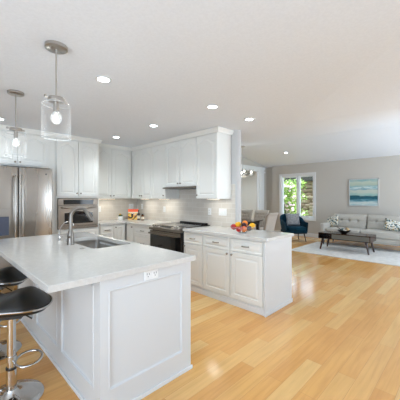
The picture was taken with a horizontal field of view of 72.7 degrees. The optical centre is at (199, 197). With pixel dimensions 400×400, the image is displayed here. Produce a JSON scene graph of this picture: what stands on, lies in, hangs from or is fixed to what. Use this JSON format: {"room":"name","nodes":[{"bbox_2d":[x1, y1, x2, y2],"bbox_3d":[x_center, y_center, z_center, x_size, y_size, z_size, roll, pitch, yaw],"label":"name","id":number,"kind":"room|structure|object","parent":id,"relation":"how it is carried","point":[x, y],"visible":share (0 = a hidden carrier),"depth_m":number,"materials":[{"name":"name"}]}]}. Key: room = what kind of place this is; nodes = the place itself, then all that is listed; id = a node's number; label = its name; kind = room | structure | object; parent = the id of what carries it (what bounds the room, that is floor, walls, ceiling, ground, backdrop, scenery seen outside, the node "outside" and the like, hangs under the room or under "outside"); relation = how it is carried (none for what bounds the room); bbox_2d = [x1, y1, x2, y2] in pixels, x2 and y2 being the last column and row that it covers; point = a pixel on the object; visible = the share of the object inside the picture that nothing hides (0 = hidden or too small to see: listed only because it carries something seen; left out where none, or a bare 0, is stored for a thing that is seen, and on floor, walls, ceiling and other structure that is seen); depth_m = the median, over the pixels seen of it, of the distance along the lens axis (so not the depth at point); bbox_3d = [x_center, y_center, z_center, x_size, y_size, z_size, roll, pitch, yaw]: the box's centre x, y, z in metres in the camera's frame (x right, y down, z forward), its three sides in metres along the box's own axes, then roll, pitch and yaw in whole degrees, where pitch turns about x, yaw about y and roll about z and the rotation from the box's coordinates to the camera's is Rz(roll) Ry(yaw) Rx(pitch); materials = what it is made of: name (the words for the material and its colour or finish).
{"room":"kitchen","nodes":[
{"label":"kitchen","id":0,"kind":"room"},
{"bbox_2d":[116,151,131,240],"bbox_3d":[-3.928,0.161,3.878,7.130,2.438,0.120,0,0,-45],"label":"wall","id":1,"kind":"structure","parent":0,"point":[131,151],"depth_m":6.17,"materials":[{"name":"grey paint"}]},
{"bbox_2d":[99,147,130,198],"bbox_3d":[-1.849,-0.497,5.590,0.830,1.015,0.381,0,0,-45],"label":"upper cabinet","id":2,"kind":"object","parent":1,"relation":"attached to","point":[114,164],"visible":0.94,"depth_m":5.49,"materials":[{"name":"white paint"}]},
{"bbox_2d":[99,198,136,220],"bbox_3d":[-1.875,0.237,5.841,1.210,0.458,0.008,0,0,-45],"label":"backsplash","id":3,"kind":"structure","parent":1,"relation":"attached to","point":[110,208],"depth_m":5.88,"materials":[{"name":"tile"}]},
{"bbox_2d":[0,0,399,167],"bbox_3d":[1.570,-1.490,2.758,13.320,0.860,10.080,0,0,-45],"label":"ceiling","id":4,"kind":"structure","parent":0,"point":[318,81],"depth_m":2.30,"materials":[{"name":"paint"}]},
{"bbox_2d":[6,89,24,143],"bbox_3d":[-1.844,-0.739,2.724,0.188,0.641,0.188,0,0,25],"label":"pendant light","id":5,"kind":"object","parent":4,"relation":"hanging from","point":[16,93],"visible":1,"depth_m":2.71,"materials":[{"name":"silver metal"}]},
{"bbox_2d":[44,40,67,120],"bbox_3d":[-1.001,-0.739,1.895,0.188,0.641,0.188,0,0,25],"label":"pendant light","id":6,"kind":"object","parent":4,"relation":"hanging from","point":[56,47],"visible":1,"depth_m":1.88,"materials":[{"name":"silver metal"}]},
{"bbox_2d":[53,101,58,111],"bbox_3d":[-1.001,-0.640,1.895,0.035,0.070,0.036,0,0,25],"label":"socket","id":7,"kind":"object","parent":6,"relation":"attached to","point":[55,103],"depth_m":1.88,"materials":[{"name":"silver metal"}]},
{"bbox_2d":[95,76,111,82],"bbox_3d":[-0.859,-1.055,2.422,0.140,0.008,0.140,0,0,-45],"label":"recessed light","id":8,"kind":"object","parent":4,"relation":"in","point":[104,79],"visible":1,"depth_m":2.42,"materials":[{"name":"white paint"}]},
{"bbox_2d":[206,104,218,108],"bbox_3d":[0.145,-1.055,3.150,0.140,0.008,0.140,0,0,-45],"label":"recessed light","id":9,"kind":"object","parent":4,"relation":"in","point":[212,106],"visible":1,"depth_m":3.13,"materials":[{"name":"white"}]},
{"bbox_2d":[241,146,251,176],"bbox_3d":[1.216,-1.044,7.722,0.492,0.873,0.492,0,0,45],"label":"chandelier","id":10,"kind":"object","parent":4,"relation":"hanging from","point":[241,146],"visible":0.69,"depth_m":7.67,"materials":[{"name":"silver metal"}]},
{"bbox_2d":[0,235,399,399],"bbox_3d":[0.919,1.440,4.313,14.600,0.120,13.200,0,0,-45],"label":"floor","id":11,"kind":"structure","parent":0,"point":[338,338],"depth_m":2.58,"materials":[{"name":"brown wood"}]},
{"bbox_2d":[0,266,27,360],"bbox_3d":[-1.827,0.974,2.441,0.489,0.812,0.428,0,0,-15],"label":"bar stool","id":12,"kind":"object","parent":11,"relation":"on","point":[9,276],"visible":0.64,"depth_m":2.40,"materials":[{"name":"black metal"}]},
{"bbox_2d":[0,166,51,293],"bbox_3d":[-2.868,0.468,4.159,0.895,1.825,0.922,0,0,-45],"label":"refrigerator","id":13,"kind":"object","parent":11,"relation":"on","point":[25,193],"visible":0.61,"depth_m":3.94,"materials":[{"name":"grey metal"}]},
{"bbox_2d":[0,286,52,399],"bbox_3d":[-1.289,0.974,1.868,0.489,0.812,0.428,0,0,-15],"label":"bar stool","id":14,"kind":"object","parent":11,"relation":"on","point":[29,300],"visible":1,"depth_m":1.84,"materials":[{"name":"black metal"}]},
{"bbox_2d":[0,130,54,233],"bbox_3d":[-2.946,0.188,4.300,1.035,2.385,0.668,0,0,-45],"label":"tall cabinet","id":15,"kind":"object","parent":11,"relation":"on","point":[30,150],"visible":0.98,"depth_m":4.20,"materials":[{"name":"white paint"}]},
{"bbox_2d":[55,138,98,234],"bbox_3d":[-2.314,0.188,4.927,0.735,2.385,0.676,0,0,-45],"label":"tall cabinet","id":16,"kind":"object","parent":11,"relation":"on","point":[76,162],"visible":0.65,"depth_m":4.69,"materials":[{"name":"white paint"}]},
{"bbox_2d":[57,198,97,229],"bbox_3d":[-2.257,0.267,4.870,0.675,0.515,0.600,0,0,-45],"label":"oven","id":17,"kind":"object","parent":16,"relation":"in","point":[64,205],"visible":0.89,"depth_m":4.69,"materials":[{"name":"silver metal"}]},
{"bbox_2d":[18,242,192,399],"bbox_3d":[-1.096,0.943,2.694,0.792,0.874,2.159,0,0,-45],"label":"kitchen island","id":18,"kind":"object","parent":11,"relation":"on","point":[128,337],"visible":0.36,"depth_m":1.92,"materials":[{"name":"white paint"}]},
{"bbox_2d":[0,232,195,292],"bbox_3d":[-1.202,0.485,2.605,1.088,0.038,2.217,0,0,-45],"label":"island countertop","id":19,"kind":"structure","parent":18,"relation":"on","point":[54,265],"depth_m":2.10,"materials":[{"name":"white stone"}]},
{"bbox_2d":[58,221,73,240],"bbox_3d":[-1.466,0.358,2.995,0.179,0.215,0.063,0,0,-5],"label":"tap","id":20,"kind":"object","parent":19,"relation":"on","point":[60,236],"visible":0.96,"depth_m":2.97,"materials":[{"name":"silver metal"}]},
{"bbox_2d":[67,206,93,244],"bbox_3d":[-1.223,0.276,2.770,0.266,0.380,0.094,0,0,-41],"label":"faucet","id":21,"kind":"object","parent":19,"relation":"on","point":[70,236],"visible":1,"depth_m":2.71,"materials":[{"name":"silver metal"}]},
{"bbox_2d":[74,239,119,248],"bbox_3d":[-1.112,0.612,2.912,0.417,0.212,0.802,0,0,-45],"label":"sink","id":22,"kind":"object","parent":19,"relation":"in","point":[93,244],"visible":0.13,"depth_m":3.25,"materials":[{"name":"silver metal"}]},
{"bbox_2d":[144,269,157,280],"bbox_3d":[-0.345,0.538,1.929,0.118,0.076,0.010,0,0,-45],"label":"outlet","id":23,"kind":"object","parent":18,"relation":"attached to","point":[151,274],"visible":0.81,"depth_m":1.93,"materials":[{"name":"white plastic"}]},
{"bbox_2d":[146,271,150,278],"bbox_3d":[-0.364,0.538,1.906,0.003,0.052,0.040,0,0,45],"label":"socket","id":24,"kind":"object","parent":23,"relation":"attached to","point":[148,273],"depth_m":1.91,"materials":[{"name":"white plastic"}]},
{"bbox_2d":[99,224,124,239],"bbox_3d":[-1.858,0.943,5.383,0.525,0.874,0.676,0,0,-45],"label":"base cabinet","id":25,"kind":"object","parent":11,"relation":"on","point":[117,231],"visible":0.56,"depth_m":5.19,"materials":[{"name":"white paint"}]},
{"bbox_2d":[127,224,133,241],"bbox_3d":[-1.153,0.943,5.484,0.285,0.874,0.655,0,0,45],"label":"base cabinet","id":26,"kind":"object","parent":11,"relation":"on","point":[130,228],"visible":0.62,"depth_m":5.25,"materials":[{"name":"white paint"}]},
{"bbox_2d":[134,225,151,245],"bbox_3d":[-0.840,0.943,5.166,0.603,0.874,0.662,0,0,45],"label":"base cabinet","id":27,"kind":"object","parent":11,"relation":"on","point":[141,235],"visible":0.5,"depth_m":4.97,"materials":[{"name":"white paint"}]},
{"bbox_2d":[99,219,172,226],"bbox_3d":[-1.333,0.485,5.315,1.171,0.038,1.501,0,0,-45],"label":"countertop","id":28,"kind":"structure","parent":27,"relation":"on","point":[146,222],"depth_m":5.26,"materials":[{"name":"white stone"}]},
{"bbox_2d":[128,209,138,219],"bbox_3d":[-1.452,0.353,5.947,0.224,0.225,0.112,0,0,-7],"label":"cookbook","id":29,"kind":"object","parent":28,"relation":"on","point":[132,213],"visible":0.78,"depth_m":5.89,"materials":[{"name":"multicoloured paper"}]},
{"bbox_2d":[128,213,136,219],"bbox_3d":[-1.446,0.398,5.893,0.224,0.135,0.002,0,0,-7],"label":"food picture","id":30,"kind":"object","parent":29,"relation":"attached to","point":[131,216],"depth_m":5.89},
{"bbox_2d":[148,221,209,252],"bbox_3d":[-0.366,0.905,4.634,0.800,0.950,0.734,0,0,45],"label":"range","id":31,"kind":"object","parent":11,"relation":"on","point":[169,236],"visible":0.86,"depth_m":4.42,"materials":[{"name":"black metal"}]},
{"bbox_2d":[160,222,209,227],"bbox_3d":[-0.308,0.468,4.692,0.800,0.025,0.570,0,0,45],"label":"cooktop","id":32,"kind":"object","parent":31,"relation":"in","point":[181,224],"depth_m":4.67,"materials":[{"name":"black glass"}]},
{"bbox_2d":[183,231,203,294],"bbox_3d":[0.099,0.943,4.227,0.413,0.874,0.662,0,0,45],"label":"base cabinet","id":33,"kind":"object","parent":11,"relation":"on","point":[193,242],"visible":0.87,"depth_m":3.98,"materials":[{"name":"white paint"}]},
{"bbox_2d":[241,209,252,226],"bbox_3d":[1.305,0.876,8.588,0.500,1.012,0.670,0,0,45],"label":"dining chair","id":34,"kind":"object","parent":11,"relation":"on","point":[245,213],"visible":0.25,"depth_m":8.68,"materials":[{"name":"beige fabric"}]},
{"bbox_2d":[203,234,292,316],"bbox_3d":[0.623,0.943,3.729,1.027,0.874,0.700,0,0,45],"label":"base cabinet","id":35,"kind":"object","parent":11,"relation":"on","point":[254,276],"visible":0.98,"depth_m":3.42,"materials":[{"name":"white paint"}]},
{"bbox_2d":[183,226,293,241],"bbox_3d":[0.488,0.485,3.871,0.675,0.038,1.455,0,0,-45],"label":"countertop","id":36,"kind":"structure","parent":35,"relation":"on","point":[257,235],"depth_m":3.60,"materials":[{"name":"white stone"}]},
{"bbox_3d":[0.573,0.422,3.627,0.344,0.087,0.344,0,0,-45],"label":"fruit bowl","id":37,"kind":"object","parent":36,"relation":"on","visible":0},
{"bbox_2d":[241,226,246,231],"bbox_3d":[0.573,0.401,3.543,0.079,0.081,0.078,0,0,-45],"label":"peach","id":38,"kind":"object","parent":37,"relation":"in","point":[243,228],"visible":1,"depth_m":3.52,"materials":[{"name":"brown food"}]},
{"bbox_2d":[241,219,262,229],"bbox_3d":[0.948,1.002,7.821,0.840,0.755,1.440,0,0,-45],"label":"dining table","id":39,"kind":"object","parent":11,"relation":"on","point":[257,222],"visible":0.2,"depth_m":7.56,"materials":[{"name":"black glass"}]},
{"bbox_2d":[254,210,269,229],"bbox_3d":[1.715,0.876,8.178,0.500,1.012,0.670,0,0,45],"label":"dining chair","id":40,"kind":"object","parent":11,"relation":"on","point":[259,214],"visible":0.52,"depth_m":8.26,"materials":[{"name":"beige fabric"}]},
{"bbox_2d":[263,212,278,230],"bbox_3d":[1.644,0.876,7.039,0.500,1.012,0.670,0,0,-45],"label":"dining chair","id":41,"kind":"object","parent":11,"relation":"on","point":[270,220],"visible":0.61,"depth_m":6.80,"materials":[{"name":"beige fabric"}]},
{"bbox_2d":[280,213,307,240],"bbox_3d":[3.037,0.957,8.934,0.762,0.851,0.855,0,0,-3],"label":"armchair","id":42,"kind":"object","parent":11,"relation":"on","point":[303,229],"visible":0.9,"depth_m":8.62,"materials":[{"name":"teal fabric"}]},
{"bbox_2d":[285,213,300,225],"bbox_3d":[3.057,0.708,8.946,0.470,0.404,0.191,0,0,-3],"label":"throw pillow","id":43,"kind":"object","parent":42,"relation":"on","point":[292,219],"visible":0.98,"depth_m":8.88,"materials":[{"name":"grey fabric"}]},
{"bbox_2d":[287,225,305,230],"bbox_3d":[3.044,0.975,8.807,0.580,0.140,0.600,0,0,-3],"label":"seat cushion","id":44,"kind":"object","parent":42,"relation":"on","point":[293,227],"depth_m":8.52,"materials":[{"name":"teal fabric"}]},
{"bbox_2d":[292,242,399,265],"bbox_3d":[4.091,1.374,6.756,1.900,0.012,3.070,0,0,-45],"label":"area rug","id":45,"kind":"object","parent":11,"relation":"on","point":[381,256],"visible":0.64,"depth_m":6.83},
{"bbox_2d":[318,231,375,254],"bbox_3d":[3.818,1.148,7.099,1.220,0.449,0.560,0,0,45],"label":"coffee table","id":46,"kind":"object","parent":45,"relation":"on","point":[335,235],"visible":0.99,"depth_m":6.88,"materials":[{"name":"brown wood"}]},
{"bbox_2d":[337,226,350,233],"bbox_3d":[3.722,0.815,7.063,0.398,0.216,0.334,0,0,-45],"label":"decorative bowl","id":47,"kind":"object","parent":46,"relation":"on","point":[339,229],"visible":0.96,"depth_m":7.01,"materials":[{"name":"black ceramic"}]},
{"bbox_2d":[320,214,399,245],"bbox_3d":[4.656,0.936,7.697,2.100,0.891,0.970,0,0,45],"label":"sofa","id":48,"kind":"object","parent":11,"relation":"on","point":[365,224],"visible":0.73,"depth_m":7.68,"materials":[{"name":"grey fabric"}]},
{"bbox_2d":[327,215,338,226],"bbox_3d":[4.073,0.722,8.348,0.198,0.426,0.475,0,0,-29],"label":"throw pillow","id":49,"kind":"object","parent":48,"relation":"on","point":[333,220],"visible":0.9,"depth_m":8.26,"materials":[{"name":"fabric"}]},
{"bbox_2d":[326,226,364,232],"bbox_3d":[4.252,0.965,7.939,0.909,0.180,0.720,0,0,45],"label":"seat cushion","id":50,"kind":"object","parent":48,"relation":"on","point":[354,229],"depth_m":7.86,"materials":[{"name":"grey fabric"}]},
{"bbox_2d":[333,214,366,228],"bbox_3d":[4.512,0.700,8.199,0.907,0.420,0.216,0,0,45],"label":"cushion","id":51,"kind":"object","parent":48,"relation":"on","point":[348,220],"depth_m":8.08,"materials":[{"name":"grey fabric"}]},
{"bbox_2d":[361,229,399,239],"bbox_3d":[4.899,0.965,7.292,0.909,0.180,0.720,0,0,45],"label":"seat cushion","id":52,"kind":"object","parent":48,"relation":"on","point":[381,234],"depth_m":7.03,"materials":[{"name":"grey fabric"}]},
{"bbox_2d":[367,215,399,229],"bbox_3d":[5.159,0.700,7.552,0.907,0.420,0.216,0,0,45],"label":"cushion","id":53,"kind":"object","parent":48,"relation":"on","point":[377,222],"depth_m":7.62,"materials":[{"name":"grey fabric"}]},
{"bbox_2d":[383,218,399,231],"bbox_3d":[5.138,0.739,7.242,0.485,0.399,0.210,0,0,27],"label":"throw pillow","id":54,"kind":"object","parent":48,"relation":"on","point":[391,225],"visible":0.91,"depth_m":7.20,"materials":[{"name":"fabric"}]},
{"bbox_2d":[170,130,240,225],"bbox_3d":[-0.387,0.161,5.295,0.120,2.438,2.885,0,0,-45],"label":"wall","id":55,"kind":"structure","parent":0,"point":[236,137],"depth_m":4.27,"materials":[{"name":"grey paint"}]},
{"bbox_2d":[0,124,233,150],"bbox_3d":[-1.380,-1.024,4.103,2.970,0.068,2.462,0,0,-45],"label":"trim","id":56,"kind":"structure","parent":55,"relation":"attached to","point":[2,127],"depth_m":4.54,"materials":[{"name":"white paint"}]},
{"bbox_2d":[132,147,152,198],"bbox_3d":[-1.084,-0.497,5.632,0.732,1.015,0.371,0,0,45],"label":"upper cabinet","id":57,"kind":"object","parent":55,"relation":"attached to","point":[141,159],"visible":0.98,"depth_m":5.49,"materials":[{"name":"white paint"}]},
{"bbox_2d":[152,144,178,198],"bbox_3d":[-0.676,-0.497,5.223,0.419,1.015,0.371,0,0,45],"label":"upper cabinet","id":58,"kind":"object","parent":55,"relation":"attached to","point":[158,152],"visible":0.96,"depth_m":5.11,"materials":[{"name":"white paint"}]},
{"bbox_2d":[163,186,195,189],"bbox_3d":[-0.251,-0.176,4.777,0.804,0.035,0.400,0,0,45],"label":"range hood","id":59,"kind":"object","parent":55,"relation":"attached to","point":[183,187],"visible":0.81,"depth_m":4.59,"materials":[{"name":"silver metal"}]},
{"bbox_2d":[165,137,195,186],"bbox_3d":[-0.240,-0.600,4.788,0.809,0.810,0.371,0,0,45],"label":"upper cabinet","id":60,"kind":"object","parent":55,"relation":"attached to","point":[180,156],"visible":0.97,"depth_m":4.66,"materials":[{"name":"white paint"}]},
{"bbox_2d":[137,184,234,226],"bbox_3d":[-0.447,0.123,5.264,0.008,0.686,2.827,0,0,-45],"label":"backsplash","id":61,"kind":"structure","parent":55,"relation":"attached to","point":[187,207],"depth_m":5.00,"materials":[{"name":"tile"}]},
{"bbox_2d":[196,132,230,198],"bbox_3d":[0.206,-0.497,4.342,0.449,1.015,0.371,0,0,45],"label":"upper cabinet","id":62,"kind":"object","parent":55,"relation":"attached to","point":[213,150],"visible":1,"depth_m":4.21,"materials":[{"name":"white paint"}]},
{"bbox_2d":[219,208,226,215],"bbox_3d":[0.368,0.230,4.435,0.165,0.115,0.010,0,0,45],"label":"light switch","id":63,"kind":"object","parent":55,"relation":"attached to","point":[222,212],"visible":1,"depth_m":4.43,"materials":[{"name":"white plastic"}]},
{"bbox_2d":[241,171,255,219],"bbox_3d":[0.311,0.030,10.649,6.500,2.700,2.820,0,0,-45],"label":"wall","id":64,"kind":"structure","parent":0,"point":[248,184],"depth_m":13.02,"materials":[{"name":"grey paint"}]},
{"bbox_2d":[241,156,265,209],"bbox_3d":[0.590,-0.220,8.779,6.190,3.200,0.420,0,0,-45],"label":"wall","id":65,"kind":"structure","parent":0,"point":[244,161],"depth_m":10.68,"materials":[{"name":"grey paint"}]},
{"bbox_2d":[241,164,264,209],"bbox_3d":[1.655,0.090,9.907,2.550,2.580,0.090,0,0,-45],"label":"trim","id":66,"kind":"structure","parent":65,"relation":"attached to","point":[260,170],"depth_m":10.51,"materials":[{"name":"white paint"}]},
{"bbox_2d":[266,155,399,233],"bbox_3d":[6.215,-0.120,7.488,0.200,3.000,10.200,0,0,-45],"label":"wall","id":67,"kind":"structure","parent":0,"point":[332,177],"depth_m":8.94,"materials":[{"name":"grey paint"}]},
{"bbox_2d":[279,172,315,220],"bbox_3d":[3.601,-0.051,10.042,0.164,1.711,1.395,0,0,-45],"label":"window","id":68,"kind":"structure","parent":67,"relation":"in","point":[298,175],"depth_m":9.98,"materials":[{"name":"white paint"}]},
{"bbox_2d":[274,230,397,245],"bbox_3d":[6.290,1.315,7.259,0.018,0.130,9.770,0,0,-45],"label":"baseboard","id":69,"kind":"structure","parent":67,"relation":"attached to","point":[307,234],"depth_m":9.65,"materials":[{"name":"white paint"}]},
{"bbox_2d":[349,178,378,205],"bbox_3d":[5.080,-0.172,8.453,0.810,0.845,0.040,0,0,45],"label":"painting","id":70,"kind":"object","parent":67,"relation":"attached to","point":[362,192],"visible":1,"depth_m":8.43,"materials":[{"name":"blue paint"}]},
{"label":"outside","id":71,"kind":"structure","parent":0,"visible":0},
{"bbox_3d":[9.104,1.580,14.761,14.250,0.200,24.000,0,0,-45],"label":"ground","id":72,"kind":"structure","parent":71,"visible":0},
{"bbox_2d":[284,178,307,215],"bbox_3d":[4.227,0.232,12.939,1.817,2.514,1.940,0,0,-45],"label":"flowering bush","id":73,"kind":"object","parent":72,"relation":"on","point":[289,188],"visible":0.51,"depth_m":12.54,"materials":[{"name":"green plant"}]},
{"bbox_2d":[284,176,312,215],"bbox_3d":[6.859,-0.620,15.344,4.000,4.200,8.800,0,0,-45],"label":"stone house","id":74,"kind":"structure","parent":72,"relation":"on","point":[307,204],"depth_m":14.35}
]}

